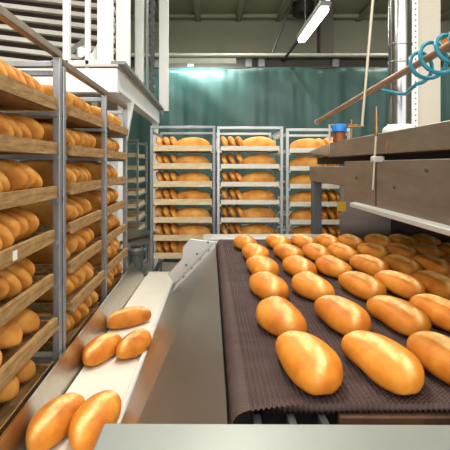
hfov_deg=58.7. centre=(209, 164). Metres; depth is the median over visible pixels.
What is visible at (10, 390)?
bread loaf
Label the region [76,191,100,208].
bread loaf
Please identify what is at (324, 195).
bread loaf
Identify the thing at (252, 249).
bread loaf
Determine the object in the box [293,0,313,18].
ceiling vent
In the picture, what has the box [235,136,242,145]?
bread loaf
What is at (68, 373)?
conveyor
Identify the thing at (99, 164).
bread loaf
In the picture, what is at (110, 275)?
bread loaf
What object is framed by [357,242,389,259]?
bread loaf
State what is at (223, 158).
bread loaf
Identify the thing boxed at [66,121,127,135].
tray
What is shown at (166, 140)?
bread loaf
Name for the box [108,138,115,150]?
bread loaf
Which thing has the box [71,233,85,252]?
bread loaf
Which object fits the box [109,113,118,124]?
bread loaf
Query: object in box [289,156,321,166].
bread loaf
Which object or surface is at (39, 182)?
bread loaf
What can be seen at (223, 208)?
bread loaf
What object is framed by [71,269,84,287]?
bread loaf
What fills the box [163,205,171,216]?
bread loaf
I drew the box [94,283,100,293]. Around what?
bread loaf
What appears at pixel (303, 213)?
bread loaf
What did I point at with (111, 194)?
bread loaf
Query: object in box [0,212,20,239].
bread loaf
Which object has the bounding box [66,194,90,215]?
bread loaf
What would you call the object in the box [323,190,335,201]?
bread loaf
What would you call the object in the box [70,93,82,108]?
bread loaf
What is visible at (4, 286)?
bread loaf
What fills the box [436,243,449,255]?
bread loaf
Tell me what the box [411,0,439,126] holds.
column
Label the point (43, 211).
bread loaf
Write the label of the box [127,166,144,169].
tray
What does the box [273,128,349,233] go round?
rack
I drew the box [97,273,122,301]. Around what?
tray
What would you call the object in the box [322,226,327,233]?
bread loaf
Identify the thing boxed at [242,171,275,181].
bread loaf
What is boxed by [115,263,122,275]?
bread loaf
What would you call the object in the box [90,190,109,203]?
bread loaf
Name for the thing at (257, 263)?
bread loaf
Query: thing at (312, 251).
bread loaf
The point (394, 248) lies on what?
bread loaf
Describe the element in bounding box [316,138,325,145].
bread loaf
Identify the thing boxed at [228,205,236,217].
bread loaf
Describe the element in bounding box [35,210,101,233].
tray
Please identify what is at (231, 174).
bread loaf
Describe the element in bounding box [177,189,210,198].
bread loaf
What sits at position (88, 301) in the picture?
bread loaf
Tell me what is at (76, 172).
bread loaf
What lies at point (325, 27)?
column
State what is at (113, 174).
bread loaf
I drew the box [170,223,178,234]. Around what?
bread loaf
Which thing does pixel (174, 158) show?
bread loaf
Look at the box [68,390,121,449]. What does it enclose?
bread loaf
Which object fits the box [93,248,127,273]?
tray
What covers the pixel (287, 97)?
curtain
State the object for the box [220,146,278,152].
tray
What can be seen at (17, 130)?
bread loaf
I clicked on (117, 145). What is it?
bread loaf
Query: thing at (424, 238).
bread loaf
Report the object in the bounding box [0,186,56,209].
tray
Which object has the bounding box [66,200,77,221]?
bread loaf
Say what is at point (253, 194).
bread loaf
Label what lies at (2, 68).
bread loaf
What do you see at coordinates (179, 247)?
bread loaf
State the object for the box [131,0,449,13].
ceiling
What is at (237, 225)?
bread loaf
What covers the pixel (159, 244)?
bread loaf
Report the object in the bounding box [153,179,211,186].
tray
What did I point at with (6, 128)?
bread loaf
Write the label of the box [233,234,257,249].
bread loaf
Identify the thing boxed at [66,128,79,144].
bread loaf
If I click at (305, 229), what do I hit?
bread loaf
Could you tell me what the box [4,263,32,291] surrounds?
bread loaf
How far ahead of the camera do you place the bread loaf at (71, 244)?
1.44 m
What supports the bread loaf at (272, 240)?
on the conveyor at (259, 390)
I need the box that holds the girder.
[131,53,449,68]
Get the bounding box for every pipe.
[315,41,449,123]
[382,0,413,132]
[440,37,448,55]
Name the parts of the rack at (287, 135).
post, post, rail, rail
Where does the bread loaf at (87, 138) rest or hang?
on the tray at (72, 151)
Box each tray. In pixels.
[0,73,56,110]
[0,105,102,126]
[0,134,56,153]
[0,145,104,157]
[0,151,40,153]
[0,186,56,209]
[0,230,54,269]
[0,274,53,327]
[0,317,57,389]
[0,361,53,428]
[12,240,24,245]
[26,270,103,312]
[34,240,101,272]
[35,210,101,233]
[37,302,99,351]
[42,180,101,194]
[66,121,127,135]
[90,176,125,186]
[91,200,124,215]
[91,224,125,243]
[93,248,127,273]
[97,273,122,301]
[107,150,126,158]
[127,153,144,157]
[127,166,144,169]
[127,177,144,182]
[127,188,144,194]
[127,200,144,207]
[127,211,144,220]
[127,214,144,216]
[127,222,144,229]
[127,225,144,228]
[153,145,211,152]
[153,163,211,168]
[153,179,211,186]
[153,194,211,204]
[153,209,211,222]
[153,224,211,240]
[153,241,186,258]
[156,151,209,152]
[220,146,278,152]
[220,164,278,168]
[220,179,278,185]
[220,194,278,203]
[220,209,278,221]
[220,212,239,220]
[220,224,267,233]
[222,151,272,152]
[277,148,317,154]
[277,181,338,187]
[277,196,336,205]
[277,211,338,223]
[277,226,337,237]
[279,166,309,170]
[289,152,317,154]
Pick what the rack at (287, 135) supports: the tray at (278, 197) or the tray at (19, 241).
the tray at (278, 197)
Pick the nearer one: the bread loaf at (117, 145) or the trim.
the bread loaf at (117, 145)
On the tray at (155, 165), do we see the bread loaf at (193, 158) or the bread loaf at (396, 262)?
the bread loaf at (193, 158)
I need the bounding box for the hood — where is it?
[344,159,449,235]
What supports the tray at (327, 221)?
on the rack at (287, 135)
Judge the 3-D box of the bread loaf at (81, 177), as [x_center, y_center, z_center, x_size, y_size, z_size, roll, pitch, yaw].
[-0.614,0.036,1.560,0.240,0.110,0.069,0,0,-4]
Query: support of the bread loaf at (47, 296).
on the tray at (74, 300)
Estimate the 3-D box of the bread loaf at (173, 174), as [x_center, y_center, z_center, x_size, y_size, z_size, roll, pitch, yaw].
[-0.268,0.100,3.092,0.070,0.106,0.240,0,0,3]
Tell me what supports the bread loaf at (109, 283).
on the tray at (116, 277)
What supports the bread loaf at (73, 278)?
on the tray at (74, 300)
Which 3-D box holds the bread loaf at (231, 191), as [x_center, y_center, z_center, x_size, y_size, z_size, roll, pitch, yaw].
[0.174,0.229,3.115,0.072,0.106,0.240,0,0,-2]
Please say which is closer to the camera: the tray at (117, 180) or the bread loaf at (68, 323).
the bread loaf at (68, 323)
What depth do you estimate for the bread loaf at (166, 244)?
3.01 m
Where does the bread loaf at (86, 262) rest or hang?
on the tray at (74, 300)
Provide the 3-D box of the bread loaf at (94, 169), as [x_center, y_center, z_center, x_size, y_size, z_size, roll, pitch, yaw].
[-0.615,0.036,1.878,0.240,0.108,0.069,0,0,3]
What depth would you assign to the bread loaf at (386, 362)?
0.76 m
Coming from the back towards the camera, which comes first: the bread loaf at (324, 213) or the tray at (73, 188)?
the bread loaf at (324, 213)
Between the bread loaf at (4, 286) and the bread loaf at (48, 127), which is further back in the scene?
the bread loaf at (48, 127)
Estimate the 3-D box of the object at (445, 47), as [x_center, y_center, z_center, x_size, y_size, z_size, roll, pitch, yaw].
[0.770,-0.364,1.706,0.033,0.201,1.821,0,0,-5]
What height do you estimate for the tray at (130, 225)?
0.042 m
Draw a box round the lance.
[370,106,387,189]
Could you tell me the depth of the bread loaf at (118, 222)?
2.15 m
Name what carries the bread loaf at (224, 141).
on the tray at (225, 149)
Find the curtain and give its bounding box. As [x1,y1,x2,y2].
[127,67,449,260]
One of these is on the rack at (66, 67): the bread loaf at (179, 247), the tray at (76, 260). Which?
the tray at (76, 260)
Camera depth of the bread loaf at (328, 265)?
1.48 m
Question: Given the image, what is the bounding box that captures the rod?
[346,0,373,127]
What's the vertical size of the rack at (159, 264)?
1.765 m
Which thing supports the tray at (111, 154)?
on the rack at (66, 67)
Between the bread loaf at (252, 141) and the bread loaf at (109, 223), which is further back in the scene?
the bread loaf at (252, 141)
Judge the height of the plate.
1.075 m
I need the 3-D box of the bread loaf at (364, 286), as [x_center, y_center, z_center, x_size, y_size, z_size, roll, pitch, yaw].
[0.496,0.385,1.294,0.113,0.063,0.200,0,0,-10]
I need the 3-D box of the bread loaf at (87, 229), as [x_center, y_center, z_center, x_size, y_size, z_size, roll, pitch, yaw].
[-0.608,0.298,1.686,0.240,0.108,0.070,0,0,3]
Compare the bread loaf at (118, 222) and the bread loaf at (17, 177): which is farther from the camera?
the bread loaf at (118, 222)
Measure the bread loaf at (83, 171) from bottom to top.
0.110 m
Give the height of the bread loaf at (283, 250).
0.062 m
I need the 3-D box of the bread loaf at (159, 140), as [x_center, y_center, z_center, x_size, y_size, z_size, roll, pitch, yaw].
[-0.383,-0.165,3.114,0.072,0.107,0.240,0,0,-2]
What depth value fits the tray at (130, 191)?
4.46 m
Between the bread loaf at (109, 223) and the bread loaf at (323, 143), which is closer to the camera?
the bread loaf at (109, 223)
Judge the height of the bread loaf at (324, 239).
0.062 m
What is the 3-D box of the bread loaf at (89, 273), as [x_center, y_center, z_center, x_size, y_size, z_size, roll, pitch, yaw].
[-0.595,0.428,1.622,0.240,0.110,0.069,0,0,-4]
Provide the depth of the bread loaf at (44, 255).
1.38 m
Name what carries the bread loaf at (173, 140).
on the tray at (158, 148)
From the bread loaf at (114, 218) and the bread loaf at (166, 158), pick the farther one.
the bread loaf at (166, 158)
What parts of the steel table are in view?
leg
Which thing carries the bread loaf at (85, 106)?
on the tray at (76, 117)
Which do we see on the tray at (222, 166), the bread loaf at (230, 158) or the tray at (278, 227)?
the bread loaf at (230, 158)
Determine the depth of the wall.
8.00 m
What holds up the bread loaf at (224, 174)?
on the tray at (222, 183)
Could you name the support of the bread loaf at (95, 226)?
on the tray at (112, 234)
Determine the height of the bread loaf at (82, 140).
0.107 m
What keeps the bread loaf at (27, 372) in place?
on the tray at (7, 409)
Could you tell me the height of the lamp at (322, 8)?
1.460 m
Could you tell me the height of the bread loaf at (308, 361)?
0.063 m
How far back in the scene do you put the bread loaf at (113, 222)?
2.03 m
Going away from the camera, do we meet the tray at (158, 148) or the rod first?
the rod
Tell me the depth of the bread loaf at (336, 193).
3.02 m
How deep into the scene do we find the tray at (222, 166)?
2.95 m
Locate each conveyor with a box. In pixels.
[0,245,176,449]
[203,234,449,424]
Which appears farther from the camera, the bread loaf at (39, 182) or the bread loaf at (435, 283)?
the bread loaf at (435, 283)
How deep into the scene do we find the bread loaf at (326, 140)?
3.04 m
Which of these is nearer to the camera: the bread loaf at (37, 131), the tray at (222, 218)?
the bread loaf at (37, 131)
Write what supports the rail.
attached to the girder
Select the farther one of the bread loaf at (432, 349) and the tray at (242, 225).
the tray at (242, 225)
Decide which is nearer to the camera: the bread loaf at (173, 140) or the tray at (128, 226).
the bread loaf at (173, 140)
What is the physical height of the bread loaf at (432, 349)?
0.062 m
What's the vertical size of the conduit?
1.274 m
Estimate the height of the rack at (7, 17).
1.830 m
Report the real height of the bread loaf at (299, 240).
0.062 m
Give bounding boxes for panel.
[121,239,226,423]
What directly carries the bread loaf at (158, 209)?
on the tray at (156, 219)
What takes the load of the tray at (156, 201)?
on the rack at (159, 264)
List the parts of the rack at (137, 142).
rail, post, post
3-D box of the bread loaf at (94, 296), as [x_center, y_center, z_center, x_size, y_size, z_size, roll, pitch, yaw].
[-0.590,0.560,1.687,0.240,0.108,0.067,0,0,2]
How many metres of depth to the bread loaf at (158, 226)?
3.02 m
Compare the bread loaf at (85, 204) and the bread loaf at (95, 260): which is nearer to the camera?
the bread loaf at (85, 204)
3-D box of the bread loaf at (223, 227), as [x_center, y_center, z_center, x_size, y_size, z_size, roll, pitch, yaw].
[0.106,0.493,3.104,0.070,0.108,0.240,0,0,-2]
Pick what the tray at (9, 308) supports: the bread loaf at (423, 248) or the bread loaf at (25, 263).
the bread loaf at (25, 263)
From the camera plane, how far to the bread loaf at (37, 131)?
1.13 m
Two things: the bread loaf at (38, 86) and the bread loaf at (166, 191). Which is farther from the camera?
the bread loaf at (166, 191)
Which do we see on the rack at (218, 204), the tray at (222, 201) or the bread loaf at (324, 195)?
the tray at (222, 201)
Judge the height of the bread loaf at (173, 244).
0.106 m
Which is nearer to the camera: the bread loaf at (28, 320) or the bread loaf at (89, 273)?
the bread loaf at (28, 320)
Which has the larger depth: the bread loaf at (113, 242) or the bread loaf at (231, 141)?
the bread loaf at (231, 141)
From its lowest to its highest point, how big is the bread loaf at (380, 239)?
0.063 m
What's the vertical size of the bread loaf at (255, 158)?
0.102 m
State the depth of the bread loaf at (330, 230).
3.01 m
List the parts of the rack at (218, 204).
post, post, rail, rail, post, cross rail, post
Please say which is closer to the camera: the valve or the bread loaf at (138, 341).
the bread loaf at (138, 341)
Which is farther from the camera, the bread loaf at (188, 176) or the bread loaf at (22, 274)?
the bread loaf at (188, 176)
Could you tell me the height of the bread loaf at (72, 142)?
0.109 m
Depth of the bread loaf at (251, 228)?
3.00 m
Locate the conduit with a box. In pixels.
[271,0,293,52]
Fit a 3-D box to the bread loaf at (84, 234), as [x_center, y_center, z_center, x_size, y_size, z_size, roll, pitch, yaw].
[-0.605,0.299,1.628,0.240,0.107,0.071,0,0,-3]
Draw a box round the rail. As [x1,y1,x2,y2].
[281,39,297,61]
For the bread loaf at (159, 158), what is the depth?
3.00 m
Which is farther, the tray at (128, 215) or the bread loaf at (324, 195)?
the tray at (128, 215)
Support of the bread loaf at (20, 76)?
on the tray at (15, 95)
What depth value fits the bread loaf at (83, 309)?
1.55 m
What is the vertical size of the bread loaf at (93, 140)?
0.108 m
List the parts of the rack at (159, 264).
post, rail, rail, post, post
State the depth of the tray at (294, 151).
2.95 m
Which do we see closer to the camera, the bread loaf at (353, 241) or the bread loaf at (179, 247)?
the bread loaf at (353, 241)
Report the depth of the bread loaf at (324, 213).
3.00 m
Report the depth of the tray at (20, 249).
1.01 m
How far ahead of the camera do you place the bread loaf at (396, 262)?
1.50 m
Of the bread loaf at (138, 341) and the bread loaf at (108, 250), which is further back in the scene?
the bread loaf at (108, 250)
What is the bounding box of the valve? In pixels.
[329,119,357,141]
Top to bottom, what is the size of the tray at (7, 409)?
0.036 m
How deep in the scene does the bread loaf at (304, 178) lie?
3.00 m
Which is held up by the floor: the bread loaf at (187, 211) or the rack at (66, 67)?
the rack at (66, 67)
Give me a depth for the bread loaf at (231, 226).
3.02 m
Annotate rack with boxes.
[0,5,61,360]
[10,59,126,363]
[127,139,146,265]
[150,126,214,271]
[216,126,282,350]
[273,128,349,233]
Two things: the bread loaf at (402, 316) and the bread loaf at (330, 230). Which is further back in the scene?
the bread loaf at (330, 230)
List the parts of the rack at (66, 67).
cross rail, post, cross rail, rail, post, cross rail, post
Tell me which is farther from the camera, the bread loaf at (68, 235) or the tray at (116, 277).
the tray at (116, 277)
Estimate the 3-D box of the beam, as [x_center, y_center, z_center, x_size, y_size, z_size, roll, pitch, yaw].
[0.500,-2.905,2.050,10.000,0.100,11.900,0,0,0]
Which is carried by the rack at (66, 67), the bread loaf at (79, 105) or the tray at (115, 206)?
the tray at (115, 206)
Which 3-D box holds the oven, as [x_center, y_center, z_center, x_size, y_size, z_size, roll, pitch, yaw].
[1.160,0.679,1.420,1.120,1.592,2.200,0,0,0]
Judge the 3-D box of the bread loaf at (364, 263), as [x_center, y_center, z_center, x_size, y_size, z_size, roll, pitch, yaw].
[0.622,0.385,1.551,0.105,0.063,0.200,0,0,-11]
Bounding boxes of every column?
[317,0,332,52]
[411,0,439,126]
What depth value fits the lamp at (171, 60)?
5.83 m
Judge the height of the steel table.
0.910 m
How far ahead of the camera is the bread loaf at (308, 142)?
2.99 m
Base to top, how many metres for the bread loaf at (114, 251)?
0.109 m
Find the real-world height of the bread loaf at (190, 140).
0.101 m
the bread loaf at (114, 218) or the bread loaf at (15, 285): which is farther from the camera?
the bread loaf at (114, 218)
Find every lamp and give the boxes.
[169,58,235,63]
[297,0,330,41]
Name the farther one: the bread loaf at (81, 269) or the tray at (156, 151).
the tray at (156, 151)
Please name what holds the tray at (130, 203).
on the rack at (137, 142)
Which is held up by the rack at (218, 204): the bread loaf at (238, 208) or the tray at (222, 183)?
the tray at (222, 183)
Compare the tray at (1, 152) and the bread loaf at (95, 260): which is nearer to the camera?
the tray at (1, 152)
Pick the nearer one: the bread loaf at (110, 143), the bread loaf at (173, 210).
the bread loaf at (110, 143)
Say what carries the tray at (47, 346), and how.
on the rack at (66, 67)
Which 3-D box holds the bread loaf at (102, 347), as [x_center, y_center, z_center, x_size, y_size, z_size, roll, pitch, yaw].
[-0.389,0.651,1.435,0.094,0.076,0.206,0,0,19]
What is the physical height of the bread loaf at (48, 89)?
0.106 m
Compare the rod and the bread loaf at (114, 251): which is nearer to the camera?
the rod
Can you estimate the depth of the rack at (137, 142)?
4.13 m
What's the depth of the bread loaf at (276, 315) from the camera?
0.98 m
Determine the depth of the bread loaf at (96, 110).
1.85 m
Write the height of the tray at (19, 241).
0.008 m
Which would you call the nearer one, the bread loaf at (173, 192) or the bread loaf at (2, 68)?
the bread loaf at (2, 68)
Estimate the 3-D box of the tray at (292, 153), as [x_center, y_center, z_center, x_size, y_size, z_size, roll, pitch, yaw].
[0.806,-0.096,3.230,0.432,0.008,0.560,0,0,0]
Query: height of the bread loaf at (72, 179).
0.110 m
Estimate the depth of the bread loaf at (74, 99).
1.44 m
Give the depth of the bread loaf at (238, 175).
3.01 m
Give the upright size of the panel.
1.064 m
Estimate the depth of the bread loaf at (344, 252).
1.73 m
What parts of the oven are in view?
leg, arm, plate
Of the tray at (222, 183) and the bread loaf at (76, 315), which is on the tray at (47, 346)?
the bread loaf at (76, 315)
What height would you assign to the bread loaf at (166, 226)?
0.105 m
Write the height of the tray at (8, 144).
0.036 m
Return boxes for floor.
[32,261,225,395]
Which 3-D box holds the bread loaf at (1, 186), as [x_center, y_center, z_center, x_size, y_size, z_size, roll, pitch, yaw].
[-0.601,0.036,0.926,0.240,0.109,0.069,0,0,4]
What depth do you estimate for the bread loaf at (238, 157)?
3.00 m
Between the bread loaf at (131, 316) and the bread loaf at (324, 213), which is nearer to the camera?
the bread loaf at (131, 316)
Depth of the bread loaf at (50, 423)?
0.95 m
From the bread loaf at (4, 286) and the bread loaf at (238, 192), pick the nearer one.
the bread loaf at (4, 286)
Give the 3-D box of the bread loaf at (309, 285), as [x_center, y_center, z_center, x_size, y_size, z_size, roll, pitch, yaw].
[0.325,0.385,1.293,0.113,0.062,0.200,0,0,-9]
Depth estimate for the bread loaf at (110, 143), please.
1.92 m
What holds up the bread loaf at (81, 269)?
on the tray at (74, 300)
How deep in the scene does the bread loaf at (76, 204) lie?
1.55 m
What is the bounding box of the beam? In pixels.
[131,0,449,21]
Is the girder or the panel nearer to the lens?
the panel
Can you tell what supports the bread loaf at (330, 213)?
on the tray at (327, 221)
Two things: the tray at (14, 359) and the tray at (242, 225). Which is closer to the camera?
the tray at (14, 359)
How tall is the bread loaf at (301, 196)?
0.102 m
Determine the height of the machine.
4.100 m
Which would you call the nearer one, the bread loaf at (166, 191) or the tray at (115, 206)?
the tray at (115, 206)
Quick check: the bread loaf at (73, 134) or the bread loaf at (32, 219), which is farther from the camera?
the bread loaf at (73, 134)
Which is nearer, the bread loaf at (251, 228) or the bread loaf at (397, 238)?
the bread loaf at (397, 238)
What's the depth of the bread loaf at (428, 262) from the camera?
1.50 m
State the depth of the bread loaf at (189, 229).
3.00 m
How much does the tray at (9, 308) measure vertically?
0.036 m
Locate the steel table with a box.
[116,228,155,271]
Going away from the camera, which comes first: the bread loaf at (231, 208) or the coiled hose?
the coiled hose
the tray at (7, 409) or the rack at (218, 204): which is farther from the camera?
the rack at (218, 204)
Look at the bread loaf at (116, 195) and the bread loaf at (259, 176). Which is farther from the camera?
the bread loaf at (259, 176)
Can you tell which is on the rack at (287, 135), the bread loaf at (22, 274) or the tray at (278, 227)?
the tray at (278, 227)
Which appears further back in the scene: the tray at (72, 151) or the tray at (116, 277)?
the tray at (116, 277)
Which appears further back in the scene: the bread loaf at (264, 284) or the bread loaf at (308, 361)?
the bread loaf at (264, 284)
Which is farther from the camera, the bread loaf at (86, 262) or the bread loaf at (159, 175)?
the bread loaf at (159, 175)
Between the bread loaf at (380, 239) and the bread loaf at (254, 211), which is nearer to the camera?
the bread loaf at (380, 239)
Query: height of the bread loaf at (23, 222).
0.109 m
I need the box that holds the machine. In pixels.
[0,0,168,272]
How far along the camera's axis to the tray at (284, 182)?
2.95 m
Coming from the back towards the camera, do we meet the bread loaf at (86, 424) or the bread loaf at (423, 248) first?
the bread loaf at (423, 248)
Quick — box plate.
[93,423,449,449]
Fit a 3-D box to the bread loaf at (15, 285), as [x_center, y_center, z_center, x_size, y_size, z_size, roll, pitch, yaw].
[-0.604,0.298,1.019,0.240,0.108,0.072,0,0,-3]
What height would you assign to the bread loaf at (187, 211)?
0.102 m
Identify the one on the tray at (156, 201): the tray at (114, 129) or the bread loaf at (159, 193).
the bread loaf at (159, 193)
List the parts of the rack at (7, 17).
cross rail, rail, post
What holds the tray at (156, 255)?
on the rack at (159, 264)
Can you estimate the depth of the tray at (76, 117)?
1.48 m
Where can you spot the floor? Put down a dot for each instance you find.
(167, 266)
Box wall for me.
[131,19,449,51]
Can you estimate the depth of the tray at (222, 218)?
2.95 m
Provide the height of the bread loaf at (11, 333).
0.091 m
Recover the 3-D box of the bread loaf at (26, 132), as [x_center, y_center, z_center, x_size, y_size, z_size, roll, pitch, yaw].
[-0.608,-0.095,1.088,0.240,0.109,0.070,0,0,2]
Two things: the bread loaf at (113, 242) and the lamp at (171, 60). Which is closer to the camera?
the bread loaf at (113, 242)
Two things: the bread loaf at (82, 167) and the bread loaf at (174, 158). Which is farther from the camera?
the bread loaf at (174, 158)
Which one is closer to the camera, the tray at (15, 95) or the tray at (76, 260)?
the tray at (15, 95)
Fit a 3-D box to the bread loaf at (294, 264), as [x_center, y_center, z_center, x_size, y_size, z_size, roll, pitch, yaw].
[0.342,0.385,1.532,0.113,0.062,0.200,0,0,-8]
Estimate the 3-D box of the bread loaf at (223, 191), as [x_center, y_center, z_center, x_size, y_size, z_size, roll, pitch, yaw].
[0.115,0.229,3.092,0.071,0.106,0.240,0,0,3]
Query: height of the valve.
0.110 m
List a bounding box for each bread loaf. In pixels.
[0,59,18,80]
[0,62,7,75]
[0,112,31,138]
[0,113,22,136]
[0,115,13,135]
[0,158,36,189]
[0,160,27,191]
[0,171,9,192]
[0,180,2,192]
[0,209,28,241]
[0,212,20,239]
[0,223,13,250]
[0,269,21,299]
[0,276,9,300]
[0,320,22,348]
[0,375,18,402]
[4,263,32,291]
[6,113,43,139]
[7,207,38,240]
[8,64,26,84]
[11,308,39,334]
[14,67,35,88]
[15,258,34,276]
[15,359,35,382]
[17,202,71,224]
[18,160,69,185]
[25,73,43,91]
[25,245,69,263]
[25,392,84,449]
[30,169,42,188]
[33,273,73,301]
[34,273,78,290]
[36,313,70,337]
[38,122,70,144]
[41,85,72,107]
[49,160,83,182]
[51,160,78,178]
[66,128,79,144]
[66,135,74,146]
[66,161,87,181]
[66,167,76,185]
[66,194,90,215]
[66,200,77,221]
[66,234,77,245]
[66,237,76,255]
[66,313,74,330]
[67,161,90,180]
[67,197,83,218]
[68,92,76,106]
[68,309,81,323]
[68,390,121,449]
[69,128,84,145]
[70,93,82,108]
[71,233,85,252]
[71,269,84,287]
[73,129,90,146]
[74,161,100,179]
[74,229,90,244]
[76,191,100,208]
[77,267,85,275]
[77,302,88,318]
[78,97,87,111]
[79,130,95,147]
[80,263,92,281]
[82,227,93,241]
[82,332,121,365]
[83,296,91,307]
[85,261,93,271]
[86,221,100,237]
[87,161,108,179]
[87,250,100,265]
[89,133,108,148]
[89,291,97,306]
[90,161,115,177]
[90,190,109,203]
[91,106,108,120]
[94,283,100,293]
[100,135,111,149]
[107,190,114,204]
[107,219,112,231]
[107,243,116,257]
[107,248,110,258]
[107,277,111,289]
[107,306,150,328]
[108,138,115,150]
[108,188,117,204]
[108,214,116,226]
[108,216,114,229]
[108,272,113,281]
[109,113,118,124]
[109,138,118,150]
[110,240,118,249]
[111,214,119,228]
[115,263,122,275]
[116,328,150,358]
[155,188,164,198]
[155,205,164,216]
[155,223,164,234]
[155,241,164,252]
[156,137,164,144]
[156,154,164,162]
[156,171,165,180]
[162,154,171,162]
[163,137,171,144]
[163,171,171,180]
[163,188,171,198]
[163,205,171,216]
[163,223,172,234]
[163,241,171,252]
[170,137,176,144]
[170,171,178,180]
[170,188,177,198]
[170,205,177,216]
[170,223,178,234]
[170,241,179,252]
[171,154,177,162]
[177,137,209,144]
[177,154,209,162]
[177,172,210,180]
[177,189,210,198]
[177,207,210,216]
[177,242,186,252]
[178,224,210,234]
[220,136,228,145]
[220,153,227,163]
[220,171,229,181]
[220,188,228,199]
[220,205,228,217]
[220,222,227,233]
[226,153,235,163]
[227,136,236,145]
[227,222,236,233]
[228,171,236,181]
[228,188,236,199]
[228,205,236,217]
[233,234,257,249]
[234,170,242,181]
[234,187,242,199]
[234,222,242,233]
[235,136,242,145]
[235,154,243,163]
[235,205,243,217]
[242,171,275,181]
[242,189,275,199]
[242,224,275,233]
[242,243,269,258]
[243,136,275,145]
[243,154,275,163]
[243,206,275,217]
[246,255,278,274]
[249,271,288,298]
[256,296,306,336]
[265,234,290,247]
[273,243,303,259]
[275,330,342,394]
[282,255,316,275]
[289,138,321,148]
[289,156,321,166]
[289,173,322,183]
[289,191,323,201]
[289,208,323,219]
[289,225,310,233]
[290,234,317,248]
[291,271,334,300]
[302,243,332,260]
[314,295,370,335]
[315,233,340,247]
[315,255,352,277]
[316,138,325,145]
[322,191,327,201]
[322,207,334,219]
[322,208,327,219]
[322,224,335,236]
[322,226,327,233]
[323,138,332,143]
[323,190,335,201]
[328,243,357,261]
[330,190,338,201]
[330,206,338,219]
[330,224,338,236]
[338,234,364,249]
[338,271,386,300]
[341,330,424,394]
[349,254,389,276]
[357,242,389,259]
[364,233,393,246]
[366,295,430,336]
[374,270,425,299]
[382,254,422,275]
[385,243,419,257]
[388,234,417,245]
[406,331,449,384]
[409,293,449,331]
[411,233,441,245]
[411,242,445,258]
[412,254,449,275]
[412,270,449,299]
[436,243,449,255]
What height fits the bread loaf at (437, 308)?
0.062 m
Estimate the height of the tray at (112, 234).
0.036 m
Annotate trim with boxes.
[131,52,449,52]
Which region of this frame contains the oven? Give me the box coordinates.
[309,120,449,239]
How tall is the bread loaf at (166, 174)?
0.107 m
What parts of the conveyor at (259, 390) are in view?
plate, frame, cross rail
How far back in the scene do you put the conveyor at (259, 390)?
0.80 m
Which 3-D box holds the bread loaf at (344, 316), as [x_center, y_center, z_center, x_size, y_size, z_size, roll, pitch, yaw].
[0.348,0.385,1.045,0.113,0.063,0.200,0,0,-9]
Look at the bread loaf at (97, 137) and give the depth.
1.85 m
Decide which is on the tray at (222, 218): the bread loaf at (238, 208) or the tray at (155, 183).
the bread loaf at (238, 208)
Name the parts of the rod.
rod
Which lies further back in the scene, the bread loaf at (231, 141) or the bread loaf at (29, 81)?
the bread loaf at (231, 141)
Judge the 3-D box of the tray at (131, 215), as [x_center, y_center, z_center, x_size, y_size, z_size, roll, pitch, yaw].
[-0.979,0.557,4.399,0.432,0.042,0.561,0,0,0]
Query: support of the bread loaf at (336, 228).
on the tray at (278, 227)
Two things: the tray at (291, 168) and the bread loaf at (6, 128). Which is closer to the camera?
the bread loaf at (6, 128)
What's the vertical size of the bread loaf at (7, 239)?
0.110 m
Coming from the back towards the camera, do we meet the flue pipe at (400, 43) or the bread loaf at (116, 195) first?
the bread loaf at (116, 195)
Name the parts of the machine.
panel, link arm, sill, panel, leg, drive chain, leg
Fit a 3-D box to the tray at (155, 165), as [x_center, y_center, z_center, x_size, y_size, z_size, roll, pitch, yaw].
[-0.201,0.008,3.229,0.432,0.042,0.561,0,0,0]
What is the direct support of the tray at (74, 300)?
on the rack at (66, 67)
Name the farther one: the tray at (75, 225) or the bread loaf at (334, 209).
the bread loaf at (334, 209)
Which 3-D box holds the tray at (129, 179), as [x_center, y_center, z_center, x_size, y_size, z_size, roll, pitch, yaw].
[-0.979,0.160,4.399,0.432,0.042,0.561,0,0,0]
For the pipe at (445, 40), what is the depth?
2.69 m
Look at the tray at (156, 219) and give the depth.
2.95 m
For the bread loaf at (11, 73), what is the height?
0.108 m
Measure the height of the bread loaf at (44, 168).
0.109 m
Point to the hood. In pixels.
(415, 192)
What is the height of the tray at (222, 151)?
0.008 m
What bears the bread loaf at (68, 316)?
on the tray at (47, 346)
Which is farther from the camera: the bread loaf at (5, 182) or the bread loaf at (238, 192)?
the bread loaf at (238, 192)
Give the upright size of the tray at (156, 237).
0.042 m
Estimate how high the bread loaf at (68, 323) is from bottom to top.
0.109 m
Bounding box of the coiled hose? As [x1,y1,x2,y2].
[381,31,449,95]
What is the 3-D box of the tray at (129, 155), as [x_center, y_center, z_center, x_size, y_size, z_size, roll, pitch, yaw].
[-0.979,-0.104,4.399,0.432,0.042,0.561,0,0,0]
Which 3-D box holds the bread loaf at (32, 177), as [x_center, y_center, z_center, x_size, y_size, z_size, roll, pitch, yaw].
[-0.597,0.036,1.106,0.240,0.109,0.068,0,0,3]

